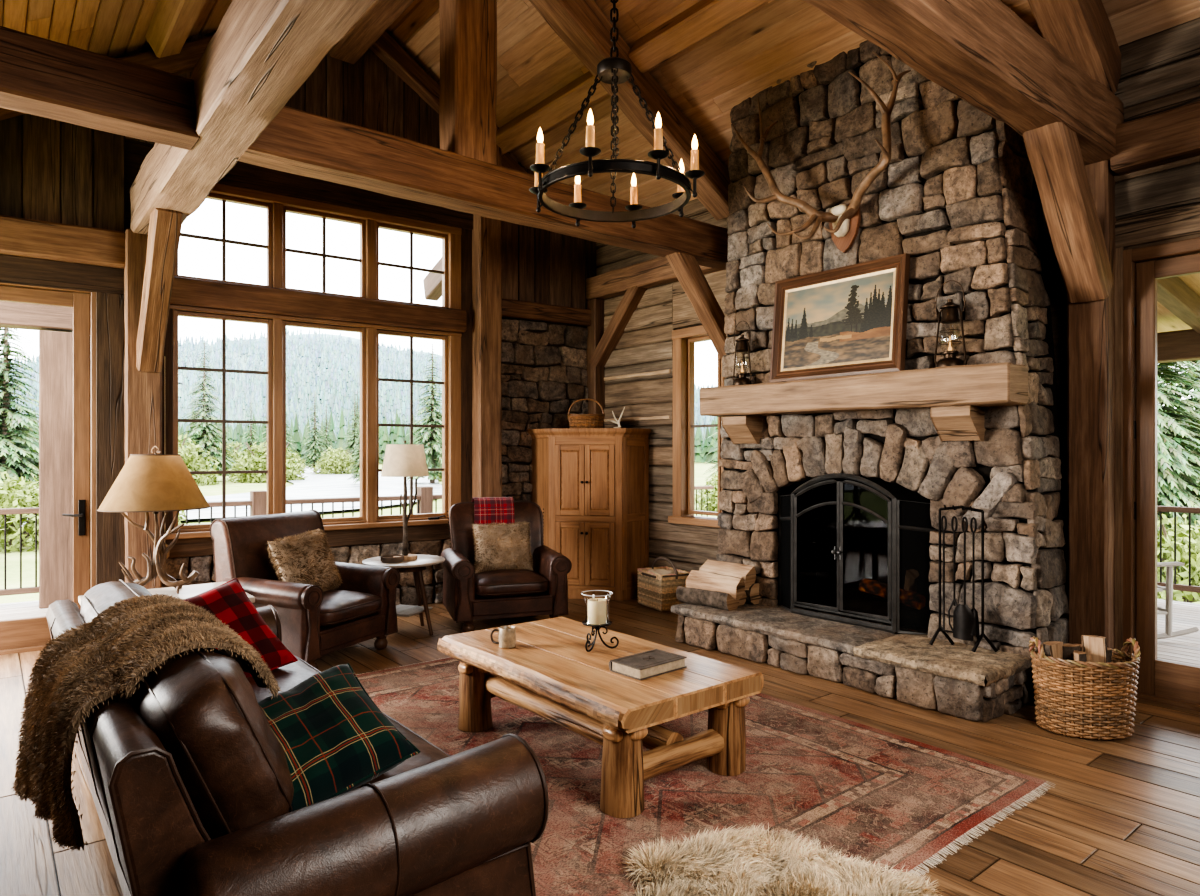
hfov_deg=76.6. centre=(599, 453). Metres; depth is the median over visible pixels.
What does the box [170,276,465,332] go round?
beam
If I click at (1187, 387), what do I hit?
spruce tree
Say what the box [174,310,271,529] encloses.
window
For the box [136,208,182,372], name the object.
brace
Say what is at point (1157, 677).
door
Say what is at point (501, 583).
seat cushion
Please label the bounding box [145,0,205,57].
purlin
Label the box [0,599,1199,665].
floor
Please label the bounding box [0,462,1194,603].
ground
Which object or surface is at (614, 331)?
brace
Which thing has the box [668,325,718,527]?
trim
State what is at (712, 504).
shrub
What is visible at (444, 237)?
window
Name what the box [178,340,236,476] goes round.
spruce tree
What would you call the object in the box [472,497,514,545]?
plaid throw
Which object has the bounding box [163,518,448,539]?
trim
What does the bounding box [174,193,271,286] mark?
window
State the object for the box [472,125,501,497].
post
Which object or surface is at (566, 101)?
purlin
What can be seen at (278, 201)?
window frame
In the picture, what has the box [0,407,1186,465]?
treeline
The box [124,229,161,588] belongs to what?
post
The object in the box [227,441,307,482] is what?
shrub
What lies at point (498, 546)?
cushion
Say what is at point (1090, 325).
post
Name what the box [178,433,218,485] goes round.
shrub
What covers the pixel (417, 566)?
side table
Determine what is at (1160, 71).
wall
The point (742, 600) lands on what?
log
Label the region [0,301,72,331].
beam
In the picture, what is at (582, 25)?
rafter
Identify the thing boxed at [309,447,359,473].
shrub
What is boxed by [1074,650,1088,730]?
log
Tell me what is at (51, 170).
wall
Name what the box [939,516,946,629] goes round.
poker
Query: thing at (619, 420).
antler mount
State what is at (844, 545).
fire screen
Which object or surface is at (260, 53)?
ceiling beam
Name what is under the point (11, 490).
shrub
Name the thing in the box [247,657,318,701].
seat cushion
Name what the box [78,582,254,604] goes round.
end table
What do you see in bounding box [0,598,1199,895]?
floor
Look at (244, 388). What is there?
forest
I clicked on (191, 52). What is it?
rafter
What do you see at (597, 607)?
pillar candle
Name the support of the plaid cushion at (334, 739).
on the leather sofa
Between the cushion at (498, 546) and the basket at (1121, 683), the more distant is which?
the cushion at (498, 546)
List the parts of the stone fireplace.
fire grate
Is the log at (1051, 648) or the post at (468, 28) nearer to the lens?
the log at (1051, 648)
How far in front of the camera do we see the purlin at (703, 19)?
5.72 m
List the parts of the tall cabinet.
door, raised panel, door, raised panel, frame, cornice, raised panel, raised panel, door, door, frame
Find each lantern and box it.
[733,321,751,384]
[934,280,965,366]
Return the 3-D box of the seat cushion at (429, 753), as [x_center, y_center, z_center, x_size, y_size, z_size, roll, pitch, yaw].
[-0.949,1.114,2.634,0.739,0.236,1.111,0,0,-39]
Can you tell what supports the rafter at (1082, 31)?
on the tie beam at (981, 52)
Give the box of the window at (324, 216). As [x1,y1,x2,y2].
[283,206,365,297]
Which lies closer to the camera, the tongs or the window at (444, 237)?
the tongs
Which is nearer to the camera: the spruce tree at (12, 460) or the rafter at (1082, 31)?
the rafter at (1082, 31)
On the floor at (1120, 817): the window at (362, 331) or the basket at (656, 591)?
the basket at (656, 591)
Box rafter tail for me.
[423,257,441,300]
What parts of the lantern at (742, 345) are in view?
fuel tank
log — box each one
[676,586,738,610]
[686,570,744,600]
[699,560,755,589]
[738,591,746,606]
[744,583,761,604]
[1043,641,1066,725]
[1062,644,1079,723]
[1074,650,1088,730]
[1081,635,1110,725]
[1107,647,1111,662]
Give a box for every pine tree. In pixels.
[697,432,716,502]
[1157,361,1199,582]
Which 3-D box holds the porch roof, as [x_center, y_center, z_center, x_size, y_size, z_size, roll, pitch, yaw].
[4.780,-1.652,6.746,4.680,0.592,9.270,0,0,-39]
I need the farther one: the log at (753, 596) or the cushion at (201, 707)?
the log at (753, 596)
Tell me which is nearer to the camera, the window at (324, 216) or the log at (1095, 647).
the log at (1095, 647)
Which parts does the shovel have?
shovel blade, loop handle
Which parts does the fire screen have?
screen door, door glass, knob, knob, frame, screen door, door glass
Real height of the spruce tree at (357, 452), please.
6.801 m
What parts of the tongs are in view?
loop handle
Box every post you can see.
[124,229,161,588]
[439,0,496,164]
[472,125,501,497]
[587,298,604,427]
[1067,93,1115,662]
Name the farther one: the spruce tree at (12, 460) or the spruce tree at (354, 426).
the spruce tree at (354, 426)
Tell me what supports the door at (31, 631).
in the wall at (51, 170)
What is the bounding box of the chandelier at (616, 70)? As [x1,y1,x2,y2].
[529,0,704,227]
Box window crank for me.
[428,515,445,519]
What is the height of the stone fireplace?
4.623 m
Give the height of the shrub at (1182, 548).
2.165 m
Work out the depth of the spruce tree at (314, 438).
106.30 m
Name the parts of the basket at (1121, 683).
loop handle, loop handle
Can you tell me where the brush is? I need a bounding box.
[970,517,979,635]
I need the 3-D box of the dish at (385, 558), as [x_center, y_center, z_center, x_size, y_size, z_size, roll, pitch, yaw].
[-1.710,0.863,6.259,0.190,0.048,0.189,0,0,-39]
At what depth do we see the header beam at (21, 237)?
5.78 m
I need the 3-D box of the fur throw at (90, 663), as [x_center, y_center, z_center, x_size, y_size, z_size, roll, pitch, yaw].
[-1.508,0.864,2.555,0.649,0.698,1.056,0,0,-44]
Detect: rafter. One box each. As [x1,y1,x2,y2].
[0,35,212,120]
[369,31,526,172]
[529,0,729,220]
[1028,0,1120,92]
[1157,277,1199,333]
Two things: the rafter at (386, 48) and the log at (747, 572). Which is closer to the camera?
the log at (747, 572)
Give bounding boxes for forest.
[0,327,716,441]
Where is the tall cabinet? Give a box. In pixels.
[526,428,650,600]
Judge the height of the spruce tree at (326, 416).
10.579 m
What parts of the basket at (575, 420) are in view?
arched handle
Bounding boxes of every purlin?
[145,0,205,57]
[496,71,607,155]
[628,0,769,72]
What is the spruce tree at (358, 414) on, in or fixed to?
on the ground
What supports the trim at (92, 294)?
attached to the wall at (51, 170)
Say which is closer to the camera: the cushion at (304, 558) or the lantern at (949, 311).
the lantern at (949, 311)
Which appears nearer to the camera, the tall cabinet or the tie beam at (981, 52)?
the tie beam at (981, 52)
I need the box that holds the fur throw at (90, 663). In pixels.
[10,593,281,851]
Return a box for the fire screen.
[779,473,935,634]
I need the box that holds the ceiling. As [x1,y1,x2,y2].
[0,0,1199,207]
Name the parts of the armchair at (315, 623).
backrest, rolled arm, arm, rail, frame, rolled arm, arm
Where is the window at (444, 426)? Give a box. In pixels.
[377,330,447,519]
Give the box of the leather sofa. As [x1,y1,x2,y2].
[46,579,548,895]
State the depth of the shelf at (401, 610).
6.34 m
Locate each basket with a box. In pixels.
[567,398,604,427]
[637,557,689,610]
[1029,636,1140,739]
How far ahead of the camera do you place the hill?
857.05 m
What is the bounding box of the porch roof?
[1157,273,1199,332]
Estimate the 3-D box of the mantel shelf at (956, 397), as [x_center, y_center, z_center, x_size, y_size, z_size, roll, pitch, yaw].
[1.716,-0.315,5.456,0.334,0.471,2.461,0,0,-39]
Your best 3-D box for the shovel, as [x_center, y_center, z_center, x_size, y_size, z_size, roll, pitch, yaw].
[2.229,0.760,4.662,0.046,0.750,0.124,0,0,-39]
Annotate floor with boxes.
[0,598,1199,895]
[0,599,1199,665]
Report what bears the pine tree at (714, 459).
on the ground
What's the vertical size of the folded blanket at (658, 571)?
0.158 m
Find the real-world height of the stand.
0.892 m
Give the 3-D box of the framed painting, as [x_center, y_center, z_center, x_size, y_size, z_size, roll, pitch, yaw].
[1.700,-0.949,5.500,0.135,0.793,1.080,0,0,-39]
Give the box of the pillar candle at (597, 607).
[588,598,606,624]
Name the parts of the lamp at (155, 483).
lamp shade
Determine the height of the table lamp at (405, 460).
1.002 m
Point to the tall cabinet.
(591, 485)
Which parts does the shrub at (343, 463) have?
stem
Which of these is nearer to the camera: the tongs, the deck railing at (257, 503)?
the tongs
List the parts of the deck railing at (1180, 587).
rail, rail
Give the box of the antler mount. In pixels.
[604,407,624,427]
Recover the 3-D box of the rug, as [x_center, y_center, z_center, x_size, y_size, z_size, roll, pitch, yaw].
[-0.213,1.494,3.965,2.884,0.010,3.699,0,0,-39]
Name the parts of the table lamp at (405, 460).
lamp shade, branch stem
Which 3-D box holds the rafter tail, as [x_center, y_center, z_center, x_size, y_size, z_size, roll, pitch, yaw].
[-1.697,-2.030,8.432,0.164,0.508,1.014,0,0,-35]
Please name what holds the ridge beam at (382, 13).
on the post at (468, 28)
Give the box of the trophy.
[732,51,910,252]
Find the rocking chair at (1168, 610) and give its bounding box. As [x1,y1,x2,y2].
[1157,562,1198,638]
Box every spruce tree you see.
[0,328,38,497]
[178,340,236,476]
[239,401,262,469]
[261,409,266,445]
[286,408,297,457]
[301,394,325,472]
[318,404,335,467]
[343,397,359,458]
[344,390,359,460]
[347,411,359,483]
[402,343,441,482]
[1157,360,1199,487]
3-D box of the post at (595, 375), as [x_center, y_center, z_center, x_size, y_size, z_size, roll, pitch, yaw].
[-0.045,-0.125,8.636,0.170,3.250,0.169,0,0,-39]
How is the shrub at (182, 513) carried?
on the ground
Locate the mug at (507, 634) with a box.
[490,625,515,648]
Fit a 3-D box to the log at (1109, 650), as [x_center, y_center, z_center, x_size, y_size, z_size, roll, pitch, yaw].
[2.762,1.274,4.193,0.105,0.417,0.104,0,0,-39]
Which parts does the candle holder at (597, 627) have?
dish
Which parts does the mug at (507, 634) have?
handle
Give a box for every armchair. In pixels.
[210,510,399,668]
[440,501,571,632]
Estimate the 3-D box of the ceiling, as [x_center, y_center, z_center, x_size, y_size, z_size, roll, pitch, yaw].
[-0.132,-3.156,3.753,7.118,2.435,9.000,0,0,-39]
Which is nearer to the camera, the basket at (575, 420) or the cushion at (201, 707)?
the cushion at (201, 707)
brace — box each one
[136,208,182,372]
[589,286,647,366]
[665,252,725,359]
[1022,122,1113,302]
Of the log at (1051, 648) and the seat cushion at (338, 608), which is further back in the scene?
the seat cushion at (338, 608)
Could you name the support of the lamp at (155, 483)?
on the end table at (187, 591)
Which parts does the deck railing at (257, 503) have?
rail, railing post, rail, railing post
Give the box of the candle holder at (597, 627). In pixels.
[581,590,618,651]
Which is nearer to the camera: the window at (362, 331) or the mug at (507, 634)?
the mug at (507, 634)
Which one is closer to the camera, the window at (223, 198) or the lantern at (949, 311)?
the lantern at (949, 311)
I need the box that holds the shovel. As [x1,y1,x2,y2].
[953,517,972,640]
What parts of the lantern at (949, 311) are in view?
fuel tank, burner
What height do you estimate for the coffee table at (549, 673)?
0.460 m
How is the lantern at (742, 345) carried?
on the mantel shelf at (956, 397)
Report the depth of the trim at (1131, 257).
4.69 m
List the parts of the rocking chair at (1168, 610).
slatted seat, leg, arm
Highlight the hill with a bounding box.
[22,334,704,428]
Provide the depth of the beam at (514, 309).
8.24 m
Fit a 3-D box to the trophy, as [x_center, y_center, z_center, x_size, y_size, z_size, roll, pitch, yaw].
[1.510,-2.118,5.483,0.455,1.336,1.339,0,0,-39]
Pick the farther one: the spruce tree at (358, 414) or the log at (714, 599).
the spruce tree at (358, 414)
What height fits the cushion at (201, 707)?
0.506 m
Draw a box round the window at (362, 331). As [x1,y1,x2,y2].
[283,321,365,521]
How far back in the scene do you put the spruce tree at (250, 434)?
84.33 m
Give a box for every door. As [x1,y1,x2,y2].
[0,285,89,649]
[39,330,72,608]
[1134,253,1199,704]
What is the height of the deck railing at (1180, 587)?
1.120 m
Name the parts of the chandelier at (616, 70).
flame bulb, chain, flame bulb, flame bulb, chain, hanging chain, chain, flame bulb, chain, flame bulb, flame bulb, flame bulb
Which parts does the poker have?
loop handle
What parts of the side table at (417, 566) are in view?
splayed leg, splayed leg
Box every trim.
[0,283,95,654]
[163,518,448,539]
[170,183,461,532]
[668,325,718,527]
[1123,237,1199,711]
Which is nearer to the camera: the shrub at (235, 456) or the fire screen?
the fire screen
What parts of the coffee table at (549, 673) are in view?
log leg, log leg, log leg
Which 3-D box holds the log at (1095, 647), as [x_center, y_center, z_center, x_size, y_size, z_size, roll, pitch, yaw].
[2.717,1.238,4.137,0.085,0.490,0.162,0,0,-19]
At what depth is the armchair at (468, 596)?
6.50 m
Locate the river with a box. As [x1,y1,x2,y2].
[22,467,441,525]
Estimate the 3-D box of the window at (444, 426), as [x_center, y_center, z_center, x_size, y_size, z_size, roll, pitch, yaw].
[-1.876,-0.282,7.563,0.749,1.835,0.070,0,0,-35]
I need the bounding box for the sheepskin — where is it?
[620,822,944,895]
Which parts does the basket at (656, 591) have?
arched handle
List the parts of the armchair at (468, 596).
rolled arm, arm, backrest, rail, frame, rolled arm, arm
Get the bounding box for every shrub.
[0,471,38,552]
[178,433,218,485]
[178,511,185,524]
[207,442,246,475]
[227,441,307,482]
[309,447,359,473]
[695,473,716,511]
[1157,514,1199,603]
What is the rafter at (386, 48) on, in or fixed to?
attached to the wall at (51, 170)
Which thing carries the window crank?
in the wall at (51, 170)
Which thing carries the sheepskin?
on the rug
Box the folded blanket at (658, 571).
[648,569,674,574]
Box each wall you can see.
[0,30,596,605]
[596,17,1199,661]
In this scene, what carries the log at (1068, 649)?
in the basket at (1121, 683)
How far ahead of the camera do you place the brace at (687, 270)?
6.80 m
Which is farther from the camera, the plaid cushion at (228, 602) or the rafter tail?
the rafter tail
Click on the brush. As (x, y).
(975, 630)
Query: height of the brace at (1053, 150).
0.992 m
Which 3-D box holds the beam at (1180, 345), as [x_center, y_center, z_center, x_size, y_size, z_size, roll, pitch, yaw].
[6.178,-1.120,7.705,0.225,0.306,9.000,0,0,-39]
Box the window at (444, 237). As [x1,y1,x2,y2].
[377,222,447,307]
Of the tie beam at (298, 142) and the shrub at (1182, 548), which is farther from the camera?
the shrub at (1182, 548)
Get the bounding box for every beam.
[0,26,199,149]
[0,215,124,268]
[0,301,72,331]
[130,0,376,234]
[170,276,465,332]
[237,106,728,269]
[329,0,413,63]
[502,298,590,326]
[802,0,1123,165]
[1157,329,1199,362]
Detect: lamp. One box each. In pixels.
[97,446,210,593]
[381,440,428,560]
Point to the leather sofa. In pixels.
(189, 779)
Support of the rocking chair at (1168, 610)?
on the floor at (1185, 649)
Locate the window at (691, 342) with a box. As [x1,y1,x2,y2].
[688,336,720,515]
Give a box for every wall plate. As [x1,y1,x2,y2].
[586,256,720,299]
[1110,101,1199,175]
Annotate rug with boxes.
[356,657,1055,895]
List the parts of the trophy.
skull plate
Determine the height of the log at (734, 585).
0.188 m
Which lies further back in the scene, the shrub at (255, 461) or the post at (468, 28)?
the shrub at (255, 461)
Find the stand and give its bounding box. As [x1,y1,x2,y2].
[929,505,997,651]
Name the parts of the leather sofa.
frame, frame, rolled arm, rolled arm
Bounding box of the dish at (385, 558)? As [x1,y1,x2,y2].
[380,554,403,562]
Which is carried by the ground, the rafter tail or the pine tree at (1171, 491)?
the pine tree at (1171, 491)
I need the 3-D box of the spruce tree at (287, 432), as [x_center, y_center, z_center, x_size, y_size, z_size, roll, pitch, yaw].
[-43.797,-2.312,105.831,4.139,10.913,3.901,0,0,-13]
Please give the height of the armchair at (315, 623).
1.048 m
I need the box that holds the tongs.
[948,516,957,630]
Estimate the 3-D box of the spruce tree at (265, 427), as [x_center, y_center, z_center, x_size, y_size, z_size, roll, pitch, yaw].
[-43.411,-2.035,99.988,3.662,10.245,3.886,0,0,-2]
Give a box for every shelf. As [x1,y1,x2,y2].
[396,604,431,616]
[699,362,1027,443]
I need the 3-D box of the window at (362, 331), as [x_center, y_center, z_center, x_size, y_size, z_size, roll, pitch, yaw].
[-2.569,-0.282,7.078,0.755,1.835,0.070,0,0,-35]
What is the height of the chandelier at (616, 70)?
2.334 m
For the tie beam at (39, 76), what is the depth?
3.90 m
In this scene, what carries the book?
on the coffee table at (549, 673)
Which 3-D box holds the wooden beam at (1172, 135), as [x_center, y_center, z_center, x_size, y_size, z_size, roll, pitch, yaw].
[4.089,-1.861,3.530,0.182,0.284,2.940,0,0,-39]
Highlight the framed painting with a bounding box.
[769,253,909,382]
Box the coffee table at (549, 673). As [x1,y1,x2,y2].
[437,616,763,817]
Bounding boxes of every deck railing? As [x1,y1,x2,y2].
[0,486,713,595]
[1157,506,1199,592]
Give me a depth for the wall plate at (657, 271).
8.02 m
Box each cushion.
[80,581,151,622]
[132,648,293,839]
[182,578,297,677]
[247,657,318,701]
[258,663,419,810]
[265,528,342,591]
[320,590,381,626]
[351,717,448,790]
[471,522,532,573]
[474,569,547,597]
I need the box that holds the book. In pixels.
[609,649,686,679]
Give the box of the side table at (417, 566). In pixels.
[362,554,444,637]
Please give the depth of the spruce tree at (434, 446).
64.88 m
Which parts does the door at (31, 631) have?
lever handle, lock plate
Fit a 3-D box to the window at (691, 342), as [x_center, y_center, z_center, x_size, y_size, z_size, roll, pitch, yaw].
[1.051,-0.280,7.561,0.070,1.770,0.440,0,0,-39]
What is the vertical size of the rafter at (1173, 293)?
0.765 m
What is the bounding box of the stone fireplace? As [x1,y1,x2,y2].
[670,40,1068,721]
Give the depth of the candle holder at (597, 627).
4.01 m

